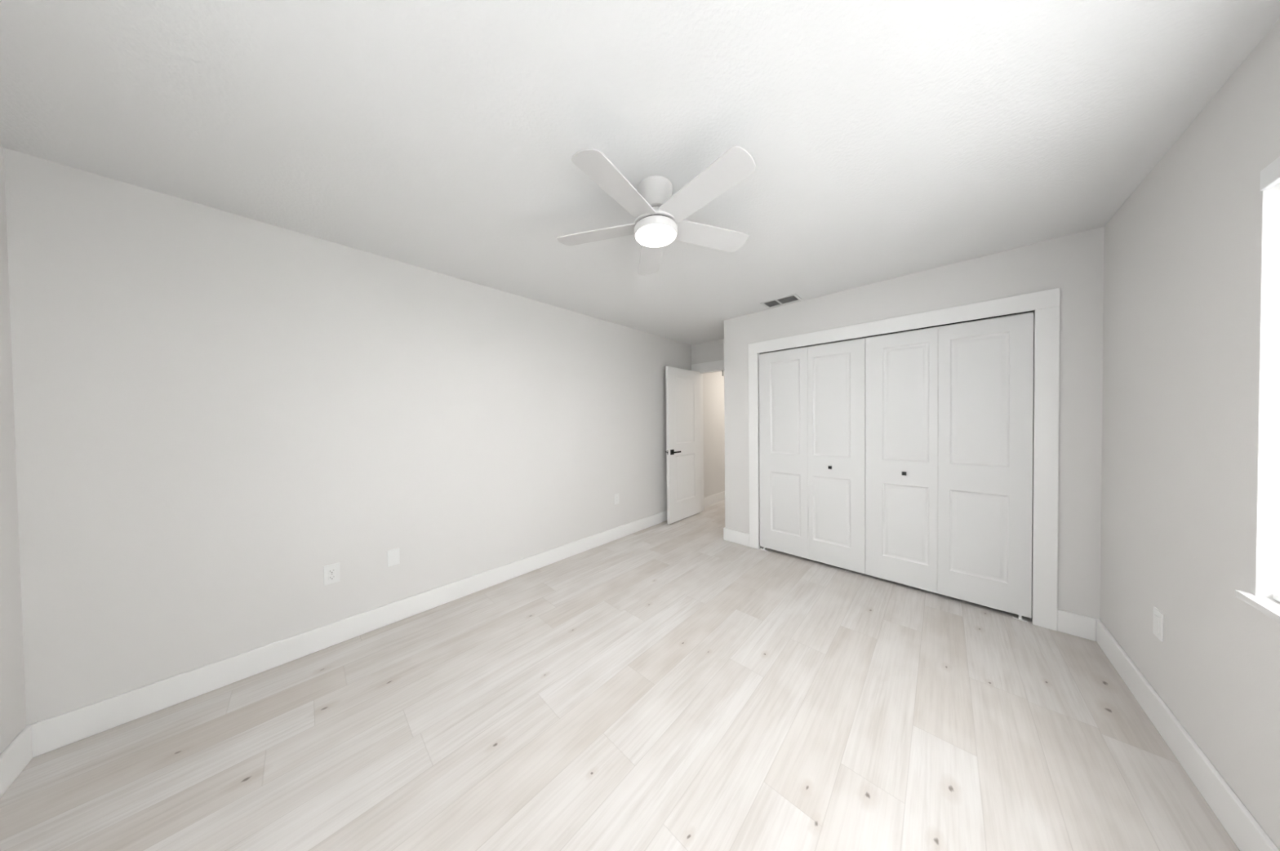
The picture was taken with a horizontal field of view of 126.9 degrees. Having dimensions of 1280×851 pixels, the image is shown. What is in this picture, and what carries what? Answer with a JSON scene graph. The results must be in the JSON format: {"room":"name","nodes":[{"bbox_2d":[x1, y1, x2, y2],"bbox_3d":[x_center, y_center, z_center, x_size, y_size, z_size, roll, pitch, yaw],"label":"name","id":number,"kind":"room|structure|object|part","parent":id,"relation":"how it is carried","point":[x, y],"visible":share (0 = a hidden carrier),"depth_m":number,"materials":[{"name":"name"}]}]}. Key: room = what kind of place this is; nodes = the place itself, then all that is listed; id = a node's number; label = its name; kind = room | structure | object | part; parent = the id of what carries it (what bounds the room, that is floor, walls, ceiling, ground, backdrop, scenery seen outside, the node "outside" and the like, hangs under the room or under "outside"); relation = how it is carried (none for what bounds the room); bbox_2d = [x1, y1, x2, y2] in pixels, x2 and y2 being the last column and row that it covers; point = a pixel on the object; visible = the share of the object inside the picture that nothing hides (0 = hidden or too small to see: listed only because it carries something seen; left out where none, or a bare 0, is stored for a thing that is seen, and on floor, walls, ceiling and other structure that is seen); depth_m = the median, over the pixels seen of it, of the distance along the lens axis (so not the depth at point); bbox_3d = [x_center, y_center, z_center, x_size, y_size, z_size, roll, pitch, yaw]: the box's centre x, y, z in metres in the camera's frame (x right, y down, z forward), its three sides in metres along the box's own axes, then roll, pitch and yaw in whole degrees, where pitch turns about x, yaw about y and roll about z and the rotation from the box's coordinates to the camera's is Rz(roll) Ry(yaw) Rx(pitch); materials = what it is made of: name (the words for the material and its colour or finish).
{"room":"empty bedroom","nodes":[
{"label":"empty bedroom","id":0,"kind":"room"},
{"bbox_2d":[0,145,26,755],"bbox_3d":[-1.310,0.132,0.076,3.364,2.440,0.120,0,1,43],"label":"wall","id":1,"kind":"structure","parent":0,"point":[12,688],"depth_m":1.24,"materials":[{"name":"white paint"}]},
{"bbox_2d":[0,726,32,798],"bbox_3d":[-1.251,1.283,0.142,3.334,0.135,0.015,0,1,43],"label":"baseboard","id":2,"kind":"structure","parent":1,"relation":"attached to","point":[14,759],"depth_m":1.22,"materials":[{"name":"white paint"}]},
{"bbox_2d":[3,147,724,726],"bbox_3d":[-0.210,0.065,3.772,0.120,2.440,7.001,0,1,43],"label":"wall","id":3,"kind":"structure","parent":0,"point":[215,411],"depth_m":1.74,"materials":[{"name":"white paint"}]},
{"bbox_2d":[323,562,340,586],"bbox_3d":[-1.864,0.898,1.935,0.008,0.116,0.071,0,1,43],"label":"wall outlet","id":4,"kind":"object","parent":3,"relation":"attached to","point":[331,575],"visible":1,"depth_m":1.93,"materials":[{"name":"white plastic"}]},
{"bbox_2d":[328,568,335,574],"bbox_3d":[-1.862,0.879,1.933,0.003,0.029,0.034,0,1,43],"label":"receptacle","id":5,"kind":"object","parent":4,"relation":"attached to","point":[331,571],"depth_m":1.93,"materials":[{"name":"grey plastic"}]},
{"bbox_2d":[328,574,336,581],"bbox_3d":[-1.862,0.918,1.933,0.003,0.029,0.034,0,1,43],"label":"receptacle","id":6,"kind":"object","parent":4,"relation":"attached to","point":[331,577],"depth_m":1.93,"materials":[{"name":"grey plastic"}]},
{"bbox_2d":[25,511,666,757],"bbox_3d":[-0.852,1.236,3.000,0.015,0.135,4.715,0,1,43],"label":"baseboard","id":7,"kind":"structure","parent":3,"relation":"attached to","point":[49,735],"depth_m":1.75,"materials":[{"name":"white paint"}]},
{"bbox_2d":[386,548,399,567],"bbox_3d":[-1.659,0.888,2.152,0.007,0.108,0.066,0,1,43],"label":"cable plate","id":8,"kind":"object","parent":3,"relation":"attached to","point":[393,556],"visible":1,"depth_m":2.15,"materials":[{"name":"white plastic"}]},
{"bbox_2d":[613,493,618,504],"bbox_3d":[-0.264,0.832,3.625,0.008,0.118,0.072,0,1,43],"label":"wall outlet","id":9,"kind":"object","parent":3,"relation":"attached to","point":[615,495],"visible":1,"depth_m":3.62,"materials":[{"name":"white plastic"}]},
{"bbox_2d":[665,366,701,524],"bbox_3d":[0.606,0.248,4.348,0.152,2.015,0.755,0,1,43],"label":"door","id":10,"kind":"structure","parent":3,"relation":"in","point":[682,386],"depth_m":4.30,"materials":[{"name":"white paint"}]},
{"bbox_3d":[0.463,0.342,4.129,0.058,0.066,0.153,0,1,43],"label":"handle","id":11,"kind":"part","parent":10,"relation":"part of","materials":[{"name":"black metal"}]},
{"bbox_2d":[0,499,1239,850],"bbox_3d":[1.083,1.349,2.580,3.644,0.120,7.001,0,1,43],"label":"floor","id":12,"kind":"structure","parent":0,"point":[679,686],"depth_m":1.35,"materials":[{"name":"beige wood"}]},
{"bbox_2d":[0,0,1279,345],"bbox_3d":[1.055,-1.211,2.542,3.644,0.120,7.001,0,1,43],"label":"ceiling","id":13,"kind":"structure","parent":0,"point":[886,140],"depth_m":1.16,"materials":[{"name":"white paint"}]},
{"bbox_2d":[556,146,755,275],"bbox_3d":[0.077,-1.008,1.497,0.966,0.232,0.970,0,1,43],"label":"ceiling fan","id":14,"kind":"object","parent":13,"relation":"attached to","point":[660,215],"visible":1,"depth_m":1.43,"materials":[{"name":"white plastic"}]},
{"bbox_3d":[-0.211,-0.953,1.603,0.423,0.032,0.134,0,1,16],"label":"blade","id":15,"kind":"part","parent":14,"relation":"part of","materials":[{"name":"white plastic"}]},
{"bbox_3d":[-0.090,-0.950,1.276,0.134,0.032,0.423,0,1,34],"label":"blade","id":16,"kind":"part","parent":14,"relation":"part of","materials":[{"name":"white plastic"}]},
{"bbox_3d":[0.062,-0.959,1.820,0.134,0.032,0.423,-1,1,-2],"label":"blade","id":17,"kind":"part","parent":14,"relation":"part of","materials":[{"name":"white plastic"}]},
{"bbox_3d":[0.258,-0.954,1.291,0.134,0.032,0.423,-1,1,-38],"label":"blade","id":18,"kind":"part","parent":14,"relation":"part of","materials":[{"name":"white plastic"}]},
{"bbox_3d":[0.352,-0.960,1.627,0.423,0.032,0.134,-1,1,-20],"label":"blade","id":19,"kind":"part","parent":14,"relation":"part of","materials":[{"name":"white plastic"}]},
{"bbox_2d":[760,293,802,308],"bbox_3d":[1.315,-1.157,2.984,0.318,0.006,0.201,0,1,43],"label":"ceiling vent","id":20,"kind":"object","parent":13,"relation":"in","point":[793,298],"visible":1,"depth_m":2.97,"materials":[{"name":"white metal"}]},
{"bbox_2d":[691,338,724,371],"bbox_3d":[2.027,0.043,3.602,3.364,2.440,0.120,0,1,43],"label":"wall","id":21,"kind":"structure","parent":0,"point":[711,351],"depth_m":4.50,"materials":[{"name":"white paint"}]},
{"bbox_2d":[724,226,1104,623],"bbox_3d":[2.073,0.052,2.977,2.438,2.440,0.724,0,1,43],"label":"wall","id":22,"kind":"structure","parent":0,"point":[1073,264],"depth_m":2.00,"materials":[{"name":"white paint"}]},
{"bbox_2d":[691,360,724,511],"bbox_3d":[1.141,0.184,4.432,0.913,2.152,0.137,0,1,43],"label":"door frame","id":23,"kind":"structure","parent":22,"relation":"attached to","point":[711,366],"depth_m":4.67,"materials":[{"name":"white paint"}]},
{"bbox_2d":[759,338,865,574],"bbox_3d":[1.558,0.276,2.984,0.896,2.003,0.062,0,1,43],"label":"closet door","id":24,"kind":"structure","parent":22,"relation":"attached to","point":[812,399],"depth_m":2.93,"materials":[{"name":"white paint"}]},
{"bbox_2d":[760,311,1033,354],"bbox_3d":[1.882,-0.743,2.671,1.788,0.011,0.026,0,1,43],"label":"closet track","id":25,"kind":"object","parent":22,"relation":"attached to","point":[1028,311],"visible":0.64,"depth_m":2.46,"materials":[{"name":"grey"}]},
{"bbox_2d":[748,288,1060,631],"bbox_3d":[1.904,0.215,2.706,1.994,2.126,0.128,0,1,43],"label":"door frame","id":26,"kind":"structure","parent":22,"relation":"attached to","point":[1046,304],"depth_m":2.03,"materials":[{"name":"white paint"}]},
{"bbox_2d":[723,527,1096,641],"bbox_3d":[2.063,1.205,2.992,2.438,0.135,0.719,0,1,43],"label":"baseboard","id":27,"kind":"structure","parent":22,"relation":"attached to","point":[1068,623],"depth_m":1.96,"materials":[{"name":"white paint"}]},
{"bbox_2d":[865,312,1033,622],"bbox_3d":[2.209,0.278,2.368,0.888,2.003,0.062,0,1,43],"label":"closet door","id":28,"kind":"structure","parent":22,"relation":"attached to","point":[948,411],"depth_m":2.31,"materials":[{"name":"white paint"}]},
{"bbox_2d":[1099,18,1279,850],"bbox_3d":[2.334,0.073,1.363,0.160,2.440,7.001,0,1,43],"label":"wall","id":29,"kind":"structure","parent":0,"point":[1190,466],"depth_m":1.13,"materials":[{"name":"white paint"}]},
{"bbox_2d":[1152,607,1164,642],"bbox_3d":[2.229,0.854,1.377,0.008,0.118,0.074,0,1,43],"label":"wall plate","id":30,"kind":"object","parent":29,"relation":"attached to","point":[1157,621],"visible":1,"depth_m":1.37,"materials":[{"name":"white plastic"}]},
{"bbox_2d":[1096,618,1279,850],"bbox_3d":[1.343,1.250,0.448,0.015,0.135,3.996,0,1,43],"label":"baseboard","id":31,"kind":"structure","parent":29,"relation":"attached to","point":[1242,827],"depth_m":1.17,"materials":[{"name":"white paint"}]},
{"bbox_2d":[1235,590,1279,623],"bbox_3d":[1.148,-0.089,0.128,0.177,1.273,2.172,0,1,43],"label":"window sill","id":32,"kind":"structure","parent":29,"relation":"in","point":[1269,607],"depth_m":0.92,"materials":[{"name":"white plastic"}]},
{"bbox_2d":[1272,594,1279,602],"bbox_3d":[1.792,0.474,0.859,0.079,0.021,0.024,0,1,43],"label":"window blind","id":33,"kind":"object","parent":32,"relation":"attached to","point":[1276,597],"depth_m":0.92,"materials":[{"name":"white"}]},
{"bbox_3d":[1.139,0.516,0.151,0.050,0.017,2.106,0,1,43],"label":"rail","id":34,"kind":"part","parent":33,"relation":"part of","materials":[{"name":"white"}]},
{"bbox_2d":[1259,156,1279,191],"bbox_3d":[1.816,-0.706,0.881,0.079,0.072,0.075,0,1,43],"label":"window blind","id":35,"kind":"object","parent":29,"relation":"attached to","point":[1270,175],"depth_m":0.91,"materials":[{"name":"white plastic"}]},
{"bbox_3d":[2.033,0.021,5.073,1.350,2.440,2.026,0,1,43],"label":"wall","id":36,"kind":"structure","parent":0,"visible":0},
{"bbox_2d":[703,491,724,506],"bbox_3d":[1.968,1.175,5.081,1.250,0.135,1.906,0,1,43],"label":"baseboard","id":37,"kind":"structure","parent":36,"relation":"attached to","point":[717,497],"depth_m":5.14,"materials":[{"name":"white paint"}]}
]}

